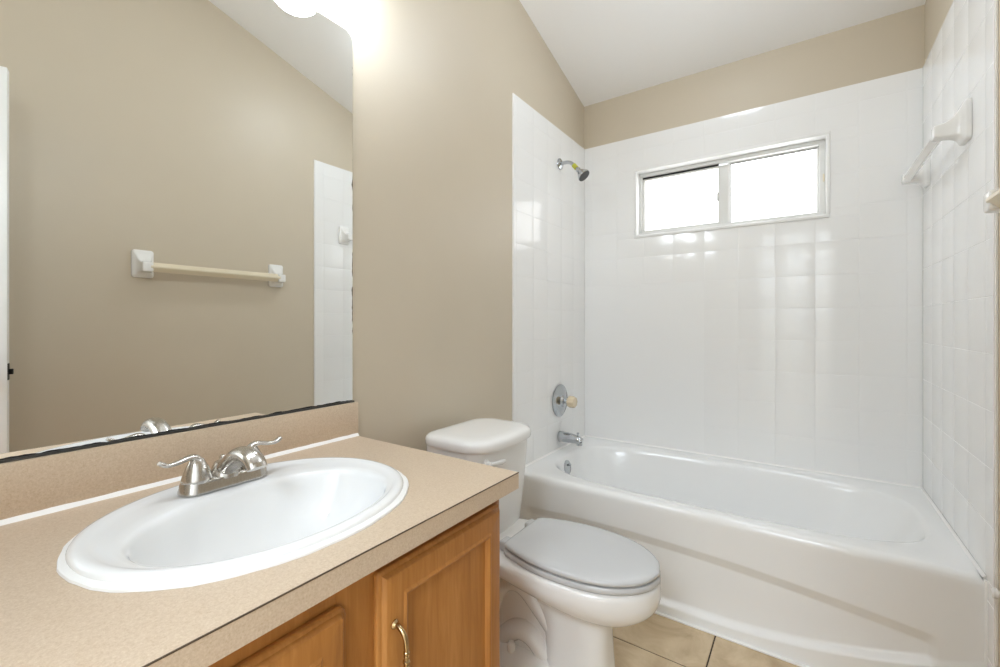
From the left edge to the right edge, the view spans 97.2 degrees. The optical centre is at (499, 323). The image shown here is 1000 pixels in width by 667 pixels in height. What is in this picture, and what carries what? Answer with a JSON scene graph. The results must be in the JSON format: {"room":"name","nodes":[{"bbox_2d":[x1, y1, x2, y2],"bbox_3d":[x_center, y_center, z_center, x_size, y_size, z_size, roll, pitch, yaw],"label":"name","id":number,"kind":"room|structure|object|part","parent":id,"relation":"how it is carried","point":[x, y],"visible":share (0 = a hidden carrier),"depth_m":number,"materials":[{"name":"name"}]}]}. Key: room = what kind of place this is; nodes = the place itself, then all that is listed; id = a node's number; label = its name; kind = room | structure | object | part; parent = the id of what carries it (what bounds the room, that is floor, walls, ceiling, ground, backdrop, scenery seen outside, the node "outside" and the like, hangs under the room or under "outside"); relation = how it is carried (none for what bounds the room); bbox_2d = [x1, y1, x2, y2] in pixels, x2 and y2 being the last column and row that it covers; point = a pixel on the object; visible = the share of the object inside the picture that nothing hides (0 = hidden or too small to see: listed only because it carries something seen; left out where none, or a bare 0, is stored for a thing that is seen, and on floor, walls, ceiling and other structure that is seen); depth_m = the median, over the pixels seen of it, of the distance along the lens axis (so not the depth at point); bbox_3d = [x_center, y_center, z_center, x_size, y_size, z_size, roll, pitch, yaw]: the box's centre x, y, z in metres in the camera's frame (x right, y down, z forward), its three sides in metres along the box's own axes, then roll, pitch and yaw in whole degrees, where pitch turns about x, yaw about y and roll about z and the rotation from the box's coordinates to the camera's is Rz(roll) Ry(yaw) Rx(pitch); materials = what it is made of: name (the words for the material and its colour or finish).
{"room":"bathroom","nodes":[
{"label":"bathroom","id":0,"kind":"room"},
{"bbox_2d":[300,0,584,464],"bbox_3d":[-0.439,-0.551,1.421,0.128,3.304,3.196,0,0,35],"label":"wall","id":1,"kind":"structure","parent":0,"point":[469,230],"depth_m":1.73,"materials":[{"name":"beige paint"}]},
{"bbox_2d":[0,0,353,463],"bbox_3d":[-0.800,-0.316,0.793,0.010,1.100,1.274,0,0,35],"label":"vanity mirror","id":2,"kind":"object","parent":1,"relation":"attached to","point":[176,176],"visible":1,"depth_m":0.93,"materials":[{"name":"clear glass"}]},
{"bbox_2d":[0,402,357,519],"bbox_3d":[-0.800,0.283,0.785,0.019,0.098,1.300,0,0,35],"label":"backsplash","id":3,"kind":"structure","parent":1,"relation":"attached to","point":[30,485],"depth_m":0.88,"materials":[{"name":"beige laminate"}]},
{"bbox_2d":[552,384,576,416],"bbox_3d":[0.366,0.422,2.384,0.095,0.176,0.176,0,0,35],"label":"shower valve","id":4,"kind":"object","parent":1,"relation":"attached to","point":[560,400],"visible":1,"depth_m":2.37,"materials":[{"name":"silver metal"}]},
{"bbox_3d":[0.385,0.422,2.370,0.049,0.064,0.064,0,0,35],"label":"knob","id":5,"kind":"part","parent":4,"relation":"part of","materials":[{"name":"beige plastic"}]},
{"bbox_2d":[557,431,583,445],"bbox_3d":[0.383,0.615,2.374,0.138,0.067,0.060,0,0,35],"label":"tub spout","id":6,"kind":"object","parent":1,"relation":"attached to","point":[566,437],"visible":1,"depth_m":2.36,"materials":[{"name":"silver metal"}]},
{"bbox_2d":[557,158,588,180],"bbox_3d":[0.397,-0.831,2.365,0.169,0.146,0.070,0,0,35],"label":"shower","id":7,"kind":"object","parent":1,"relation":"attached to","point":[582,174],"visible":1,"depth_m":2.35,"materials":[{"name":"silver metal"}]},
{"bbox_3d":[0.377,-0.847,2.379,0.119,0.074,0.019,0,0,35],"label":"arm","id":8,"kind":"part","parent":7,"relation":"part of","materials":[{"name":"silver metal"}]},
{"bbox_2d":[613,613,798,666],"bbox_3d":[0.267,1.151,1.005,1.764,0.100,3.316,0,0,35],"label":"floor","id":9,"kind":"structure","parent":0,"point":[657,641],"depth_m":1.49,"materials":[{"name":"brown tile"}]},
{"bbox_2d":[208,500,499,666],"bbox_3d":[-0.560,0.737,0.616,0.598,0.727,1.255,0,0,35],"label":"vanity cabinet","id":10,"kind":"object","parent":9,"relation":"on","point":[437,603],"visible":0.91,"depth_m":0.76,"materials":[{"name":"brown wood"}]},
{"bbox_2d":[0,402,518,666],"bbox_3d":[-0.566,0.301,0.623,0.587,0.134,1.300,0,0,35],"label":"countertop","id":11,"kind":"structure","parent":10,"relation":"on","point":[47,620],"depth_m":0.67,"materials":[{"name":"beige laminate"}]},
{"bbox_2d":[157,436,281,496],"bbox_3d":[-0.547,0.279,0.871,0.185,0.086,0.186,0,0,-17],"label":"faucet","id":12,"kind":"object","parent":11,"relation":"on","point":[242,464],"visible":1,"depth_m":0.84,"materials":[{"name":"silver metal"}]},
{"bbox_3d":[-0.594,0.277,0.833,0.052,0.053,0.090,0,0,35],"label":"handle","id":13,"kind":"part","parent":12,"relation":"part of","materials":[{"name":"silver metal"}]},
{"bbox_3d":[-0.554,0.311,0.890,0.057,0.022,0.162,0,0,35],"label":"plate","id":14,"kind":"part","parent":12,"relation":"part of","materials":[{"name":"silver metal"}]},
{"bbox_3d":[-0.510,0.274,0.859,0.166,0.076,0.057,0,0,35],"label":"spout","id":15,"kind":"part","parent":12,"relation":"part of","materials":[{"name":"silver metal"}]},
{"bbox_3d":[-0.515,0.277,0.947,0.052,0.053,0.090,0,0,35],"label":"handle","id":16,"kind":"part","parent":12,"relation":"part of","materials":[{"name":"silver metal"}]},
{"bbox_2d":[56,457,408,592],"bbox_3d":[-0.426,0.396,0.804,0.450,0.157,0.544,0,0,35],"label":"sink","id":17,"kind":"object","parent":11,"relation":"in","point":[162,540],"visible":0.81,"depth_m":0.79,"materials":[{"name":"white ceramic"}]},
{"bbox_3d":[-0.332,0.704,0.495,0.023,0.583,0.375,0,0,35],"label":"door","id":18,"kind":"part","parent":10,"relation":"part of","materials":[{"name":"brown wood"}]},
{"bbox_3d":[-0.157,0.535,0.704,0.034,0.111,0.015,0,0,35],"label":"handle","id":19,"kind":"part","parent":10,"relation":"part of","materials":[{"name":"gold metal"}]},
{"bbox_3d":[-0.096,0.696,0.836,0.023,0.599,0.339,0,0,35],"label":"door","id":20,"kind":"part","parent":10,"relation":"part of","materials":[{"name":"brown wood"}]},
{"bbox_2d":[425,418,660,666],"bbox_3d":[0.131,0.732,1.400,0.742,0.737,0.352,0,0,35],"label":"toilet","id":21,"kind":"object","parent":9,"relation":"on","point":[565,586],"visible":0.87,"depth_m":1.28,"materials":[{"name":"white ceramic"}]},
{"bbox_3d":[-0.067,0.564,1.538,0.248,0.322,0.330,0,0,35],"label":"tank","id":22,"kind":"part","parent":21,"relation":"part of","materials":[{"name":"white ceramic"}]},
{"bbox_3d":[-0.061,0.384,1.534,0.274,0.040,0.352,0,0,35],"label":"tank lid","id":23,"kind":"part","parent":21,"relation":"part of","materials":[{"name":"white ceramic"}]},
{"bbox_3d":[-0.015,0.437,1.391,0.028,0.027,0.088,0,0,35],"label":"flush lever","id":24,"kind":"part","parent":21,"relation":"part of","materials":[{"name":"white"}]},
{"bbox_3d":[0.249,0.691,1.304,0.439,0.018,0.307,0,0,35],"label":"seat","id":25,"kind":"part","parent":21,"relation":"part of","materials":[{"name":"grey plastic"}]},
{"bbox_3d":[0.249,0.670,1.304,0.435,0.020,0.304,0,0,35],"label":"lid","id":26,"kind":"part","parent":21,"relation":"part of","materials":[{"name":"grey plastic"}]},
{"bbox_2d":[519,435,987,666],"bbox_3d":[0.910,0.890,1.933,1.512,0.422,0.799,0,0,35],"label":"bathtub","id":27,"kind":"object","parent":9,"relation":"on","point":[801,567],"visible":0.79,"depth_m":1.55,"materials":[{"name":"white ceramic"}]},
{"bbox_3d":[0.352,0.747,2.277,0.034,0.077,0.078,0,0,35],"label":"overflow plate","id":28,"kind":"part","parent":27,"relation":"part of","materials":[{"name":"silver metal"}]},
{"bbox_2d":[519,0,925,106],"bbox_3d":[0.267,-1.825,1.005,1.764,1.058,3.316,0,0,35],"label":"ceiling","id":29,"kind":"structure","parent":0,"point":[605,49],"depth_m":2.13,"materials":[{"name":"white paint"}]},
{"bbox_2d":[584,5,924,486],"bbox_3d":[1.175,-0.114,2.315,1.764,2.429,0.129,0,0,35],"label":"wall","id":30,"kind":"structure","parent":0,"point":[799,344],"depth_m":2.13,"materials":[{"name":"white tile"}]},
{"bbox_2d":[634,131,829,238],"bbox_3d":[1.165,-0.682,2.305,0.897,0.393,0.116,0,0,35],"label":"window","id":31,"kind":"structure","parent":30,"relation":"in","point":[787,180],"depth_m":2.29,"materials":[{"name":"white paint"}]},
{"bbox_3d":[0.998,-0.678,2.440,0.388,0.291,0.004,0,0,35],"label":"pane","id":32,"kind":"part","parent":31,"relation":"part of","materials":[{"name":"white"}]},
{"bbox_3d":[1.014,-0.676,2.430,0.447,0.309,0.020,0,0,35],"label":"sash","id":33,"kind":"part","parent":31,"relation":"part of","materials":[{"name":"white plastic"}]},
{"bbox_3d":[1.366,-0.683,2.215,0.390,0.323,0.020,0,0,35],"label":"sash","id":34,"kind":"part","parent":31,"relation":"part of","materials":[{"name":"white plastic"}]},
{"bbox_3d":[1.366,-0.684,2.215,0.374,0.311,0.004,0,0,35],"label":"pane","id":35,"kind":"part","parent":31,"relation":"part of","materials":[{"name":"white"}]},
{"bbox_2d":[923,0,999,666],"bbox_3d":[0.905,-0.551,0.490,0.128,3.304,3.196,0,0,35],"label":"wall","id":36,"kind":"structure","parent":0,"point":[961,242],"depth_m":1.36,"materials":[{"name":"white tile"}]},
{"bbox_2d":[901,98,971,187],"bbox_3d":[1.517,-0.604,1.555,0.078,0.120,0.596,0,0,35],"label":"towel bar","id":37,"kind":"object","parent":36,"relation":"attached to","point":[958,129],"visible":1,"depth_m":1.34,"materials":[{"name":"white ceramic"}]},
{"bbox_2d":[983,188,999,212],"bbox_3d":[0.921,-0.286,0.685,0.084,0.134,0.734,0,0,35],"label":"towel bar","id":38,"kind":"object","parent":36,"relation":"attached to","point":[991,199],"visible":1,"depth_m":0.95,"materials":[{"name":"white ceramic"}]},
{"bbox_2d":[990,587,999,598],"bbox_3d":[1.230,0.667,1.085,0.031,0.028,0.028,0,0,35],"label":"bumper cover","id":39,"kind":"object","parent":36,"relation":"attached to","point":[994,592],"visible":1,"depth_m":1.08,"materials":[{"name":"white ceramic"}]}
]}

